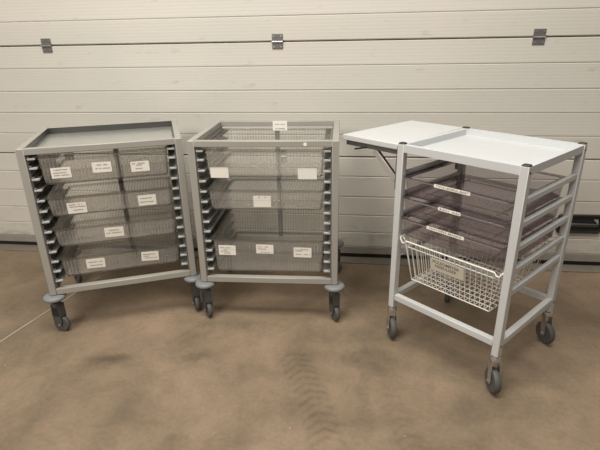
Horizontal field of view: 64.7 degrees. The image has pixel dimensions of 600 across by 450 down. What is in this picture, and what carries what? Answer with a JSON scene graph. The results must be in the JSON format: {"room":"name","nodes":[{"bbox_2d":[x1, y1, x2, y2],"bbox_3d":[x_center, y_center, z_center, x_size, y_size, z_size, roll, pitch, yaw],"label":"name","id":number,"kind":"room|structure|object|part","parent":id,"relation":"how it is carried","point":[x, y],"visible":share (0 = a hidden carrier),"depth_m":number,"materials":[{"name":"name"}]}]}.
{"room":"warehouse","nodes":[
{"label":"warehouse","id":0,"kind":"room"},
{"bbox_2d":[0,250,599,449],"bbox_3d":[0.086,1.112,0.979,12.000,0.120,11.000,2,22,7],"label":"floor","id":1,"kind":"structure","parent":0,"point":[137,366],"depth_m":2.06,"materials":[{"name":"brown concrete"}]},
{"bbox_2d":[0,277,99,341],"bbox_3d":[-1.387,0.503,2.410,0.009,0.001,1.053,6,23,18],"label":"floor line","id":2,"kind":"structure","parent":1,"relation":"on","point":[98,277],"depth_m":2.45,"materials":[{"name":"white paint"}]},
{"bbox_2d":[14,120,200,330],"bbox_3d":[-0.943,-0.033,2.504,0.764,0.912,0.630,-7,23,-14],"label":"trolley","id":3,"kind":"object","parent":1,"relation":"on","point":[35,157],"visible":0.97,"depth_m":2.32,"materials":[{"name":"grey metal"}]},
{"bbox_3d":[-1.268,-0.405,2.259,0.031,0.027,0.495,-7,23,-14],"label":"rail","id":4,"kind":"part","parent":3,"relation":"part of","materials":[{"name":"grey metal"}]},
{"bbox_3d":[-1.190,0.004,2.149,0.033,0.708,0.033,-7,23,-14],"label":"post","id":5,"kind":"part","parent":3,"relation":"part of","materials":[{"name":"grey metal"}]},
{"bbox_3d":[-1.246,-0.097,2.386,0.011,0.637,0.494,-7,23,-14],"label":"panel","id":6,"kind":"part","parent":3,"relation":"part of","materials":[{"name":"grey plastic"}]},
{"bbox_3d":[-0.879,-0.351,2.105,0.628,0.027,0.031,-7,23,-14],"label":"rail","id":7,"kind":"part","parent":3,"relation":"part of","materials":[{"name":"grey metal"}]},
{"bbox_2d":[44,147,167,184],"bbox_3d":[-0.947,-0.355,2.367,0.601,0.138,0.524,-7,23,-14],"label":"clear tray","id":8,"kind":"object","parent":3,"relation":"in","point":[62,172],"visible":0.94,"depth_m":2.14,"materials":[{"name":"plastic"}]},
{"bbox_3d":[-1.023,-0.536,2.576,0.628,0.027,0.031,-7,23,-14],"label":"rail","id":9,"kind":"part","parent":3,"relation":"part of","materials":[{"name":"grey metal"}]},
{"bbox_2d":[44,166,176,216],"bbox_3d":[-0.944,-0.196,2.431,0.601,0.098,0.524,-7,23,-14],"label":"clear tray","id":10,"kind":"object","parent":3,"relation":"in","point":[80,207],"visible":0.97,"depth_m":2.23,"materials":[{"name":"plastic"}]},
{"bbox_2d":[49,190,174,246],"bbox_3d":[-0.942,-0.057,2.486,0.601,0.098,0.524,-7,23,-14],"label":"clear tray","id":11,"kind":"object","parent":3,"relation":"in","point":[112,231],"visible":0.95,"depth_m":2.26,"materials":[{"name":"plastic"}]},
{"bbox_2d":[64,223,178,275],"bbox_3d":[-0.939,0.086,2.543,0.601,0.104,0.524,-7,23,-14],"label":"clear tray","id":12,"kind":"object","parent":3,"relation":"in","point":[152,255],"visible":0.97,"depth_m":2.33,"materials":[{"name":"plastic"}]},
{"bbox_3d":[-0.867,0.279,2.357,0.628,0.029,0.031,-7,23,-14],"label":"rail","id":13,"kind":"part","parent":3,"relation":"part of","materials":[{"name":"grey metal"}]},
{"bbox_3d":[-1.011,0.094,2.828,0.628,0.029,0.031,-7,23,-14],"label":"rail","id":14,"kind":"part","parent":3,"relation":"part of","materials":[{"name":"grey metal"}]},
{"bbox_3d":[-0.634,-0.482,2.422,0.031,0.027,0.495,-7,23,-14],"label":"rail","id":15,"kind":"part","parent":3,"relation":"part of","materials":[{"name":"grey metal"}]},
{"bbox_3d":[-0.556,-0.074,2.313,0.033,0.708,0.033,-7,23,-14],"label":"post","id":16,"kind":"part","parent":3,"relation":"part of","materials":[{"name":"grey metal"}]},
{"bbox_2d":[186,120,344,320],"bbox_3d":[-0.138,-0.048,2.500,0.750,0.914,0.619,1,22,5],"label":"trolley","id":17,"kind":"object","parent":1,"relation":"on","point":[213,226],"visible":0.98,"depth_m":2.33,"materials":[{"name":"grey metal"}]},
{"bbox_3d":[-0.483,-0.050,2.250,0.032,0.708,0.032,1,22,5],"label":"post","id":18,"kind":"part","parent":17,"relation":"part of","materials":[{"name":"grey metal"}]},
{"bbox_3d":[-0.468,-0.462,2.363,0.030,0.027,0.486,1,22,5],"label":"rail","id":19,"kind":"part","parent":17,"relation":"part of","materials":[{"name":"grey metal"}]},
{"bbox_3d":[-0.446,-0.152,2.485,0.011,0.637,0.485,1,22,5],"label":"panel","id":20,"kind":"part","parent":17,"relation":"part of","materials":[{"name":"grey plastic"}]},
{"bbox_3d":[-0.166,-0.361,2.098,0.617,0.027,0.030,1,22,5],"label":"rail","id":21,"kind":"part","parent":17,"relation":"part of","materials":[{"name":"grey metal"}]},
{"bbox_2d":[199,131,326,178],"bbox_3d":[-0.144,-0.367,2.364,0.590,0.142,0.515,1,22,5],"label":"clear tray","id":22,"kind":"object","parent":17,"relation":"in","point":[215,172],"visible":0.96,"depth_m":2.16,"materials":[{"name":"plastic"}]},
{"bbox_2d":[206,183,324,209],"bbox_3d":[-0.141,-0.207,2.428,0.590,0.104,0.515,1,22,5],"label":"clear tray","id":23,"kind":"object","parent":17,"relation":"in","point":[259,201],"visible":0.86,"depth_m":2.20,"materials":[{"name":"plastic"}]},
{"bbox_3d":[-0.154,0.268,2.349,0.617,0.029,0.030,1,22,5],"label":"rail","id":24,"kind":"part","parent":17,"relation":"part of","materials":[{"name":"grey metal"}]},
{"bbox_2d":[215,234,323,272],"bbox_3d":[-0.136,0.060,2.535,0.590,0.180,0.515,1,22,5],"label":"clear tray","id":25,"kind":"object","parent":17,"relation":"in","point":[224,250],"visible":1,"depth_m":2.29,"materials":[{"name":"plastic"}]},
{"bbox_3d":[-0.113,0.076,2.828,0.617,0.029,0.030,1,22,5],"label":"rail","id":26,"kind":"part","parent":17,"relation":"part of","materials":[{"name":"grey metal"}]},
{"bbox_3d":[-0.124,-0.553,2.576,0.617,0.027,0.030,1,22,5],"label":"rail","id":27,"kind":"part","parent":17,"relation":"part of","materials":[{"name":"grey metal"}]},
{"bbox_3d":[0.163,-0.042,2.197,0.032,0.708,0.032,1,22,5],"label":"post","id":28,"kind":"part","parent":17,"relation":"part of","materials":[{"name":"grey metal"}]},
{"bbox_3d":[0.178,-0.453,2.311,0.030,0.027,0.486,1,22,5],"label":"rail","id":29,"kind":"part","parent":17,"relation":"part of","materials":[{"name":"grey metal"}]},
{"bbox_2d":[0,244,599,272],"bbox_3d":[0.359,0.218,3.034,6.400,0.007,0.127,2,22,7],"label":"trim","id":30,"kind":"structure","parent":1,"relation":"on","point":[13,247],"depth_m":3.05,"materials":[{"name":"rubber"}]},
{"bbox_2d":[343,120,587,393],"bbox_3d":[0.684,0.067,2.154,0.565,0.929,0.883,-19,28,-38],"label":"trolley","id":31,"kind":"object","parent":1,"relation":"on","point":[523,156],"visible":0.89,"depth_m":1.97,"materials":[{"name":"white metal"}]},
{"bbox_3d":[0.370,-0.267,2.010,0.005,0.081,0.089,-19,28,-38],"label":"spring arm","id":32,"kind":"part","parent":31,"relation":"part of"},
{"bbox_3d":[0.425,0.022,2.062,0.030,0.758,0.030,-19,28,-38],"label":"post","id":33,"kind":"part","parent":31,"relation":"part of","materials":[{"name":"grey metal"}]},
{"bbox_2d":[343,120,461,149],"bbox_3d":[0.485,-0.424,2.191,0.509,0.024,0.305,-19,28,-38],"label":"shelf","id":34,"kind":"object","parent":31,"relation":"attached to","point":[388,137],"depth_m":2.12,"materials":[{"name":"white laminate"}]},
{"bbox_3d":[0.610,0.262,2.329,0.449,0.028,0.026,-19,28,-38],"label":"rail","id":35,"kind":"part","parent":31,"relation":"part of","materials":[{"name":"grey metal"}]},
{"bbox_3d":[0.597,0.391,2.006,0.026,0.028,0.474,-19,28,-38],"label":"rail","id":36,"kind":"part","parent":31,"relation":"part of","materials":[{"name":"grey metal"}]},
{"bbox_3d":[0.783,-0.102,2.354,0.030,0.758,0.030,-19,28,-38],"label":"post","id":37,"kind":"part","parent":31,"relation":"part of","materials":[{"name":"grey metal"}]},
{"bbox_2d":[400,214,550,311],"bbox_3d":[0.758,0.149,2.066,0.455,0.207,0.475,-19,28,-38],"label":"wire basket","id":38,"kind":"object","parent":31,"relation":"on","point":[443,267],"visible":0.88,"depth_m":2.05,"materials":[{"name":"white metal"}]},
{"bbox_2d":[401,216,551,267],"bbox_3d":[0.755,0.008,2.009,0.466,0.084,0.486,-19,28,-38],"label":"tray","id":39,"kind":"object","parent":31,"relation":"on","point":[427,226],"visible":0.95,"depth_m":1.87,"materials":[{"name":"plastic"}]},
{"bbox_2d":[403,176,560,244],"bbox_3d":[0.753,-0.077,1.975,0.466,0.084,0.486,-19,28,-38],"label":"tray","id":40,"kind":"object","parent":31,"relation":"on","point":[453,179],"visible":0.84,"depth_m":1.86,"materials":[{"name":"plastic"}]},
{"bbox_2d":[404,161,565,220],"bbox_3d":[0.752,-0.159,1.942,0.466,0.084,0.486,-19,28,-38],"label":"tray","id":41,"kind":"object","parent":31,"relation":"on","point":[447,162],"visible":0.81,"depth_m":1.86,"materials":[{"name":"plastic"}]},
{"bbox_2d":[404,128,583,174],"bbox_3d":[0.765,-0.309,1.897,0.503,0.030,0.528,-19,28,-38],"label":"tray","id":42,"kind":"object","parent":31,"relation":"on","point":[503,152],"depth_m":1.89,"materials":[{"name":"white laminate"}]},
{"bbox_3d":[0.956,0.267,2.299,0.026,0.028,0.474,-19,28,-38],"label":"rail","id":43,"kind":"part","parent":31,"relation":"part of","materials":[{"name":"grey metal"}]},
{"bbox_3d":[0.759,0.156,1.709,0.030,0.758,0.030,-19,28,-38],"label":"post","id":44,"kind":"part","parent":31,"relation":"part of","materials":[{"name":"grey metal"}]},
{"bbox_3d":[0.944,0.396,1.976,0.449,0.028,0.026,-19,28,-38],"label":"rail","id":45,"kind":"part","parent":31,"relation":"part of","materials":[{"name":"silver metal"}]},
{"bbox_3d":[1.118,0.033,2.002,0.030,0.758,0.030,-19,28,-38],"label":"post","id":46,"kind":"part","parent":31,"relation":"part of","materials":[{"name":"grey metal"}]},
{"bbox_3d":[0.306,-3.154,1.782,6.400,2.000,0.250,2,22,7],"label":"wall","id":47,"kind":"structure","parent":0,"visible":0},
{"bbox_2d":[0,0,599,265],"bbox_3d":[0.339,-1.000,2.579,6.400,2.592,0.068,2,22,7],"label":"door","id":48,"kind":"structure","parent":47,"relation":"in","point":[531,68],"depth_m":2.73,"materials":[{"name":"beige metal"}]},
{"bbox_3d":[0.334,-1.307,2.461,6.400,0.641,0.040,2,22,7],"label":"panel","id":49,"kind":"part","parent":48,"relation":"part of","materials":[{"name":"white metal"}]},
{"bbox_3d":[0.345,-0.708,2.700,6.400,0.641,0.040,2,22,7],"label":"panel","id":50,"kind":"part","parent":48,"relation":"part of","materials":[{"name":"white metal"}]},
{"bbox_3d":[0.356,-0.139,2.927,6.400,0.578,0.040,2,22,7],"label":"panel","id":51,"kind":"part","parent":48,"relation":"part of","materials":[{"name":"white metal"}]}
]}

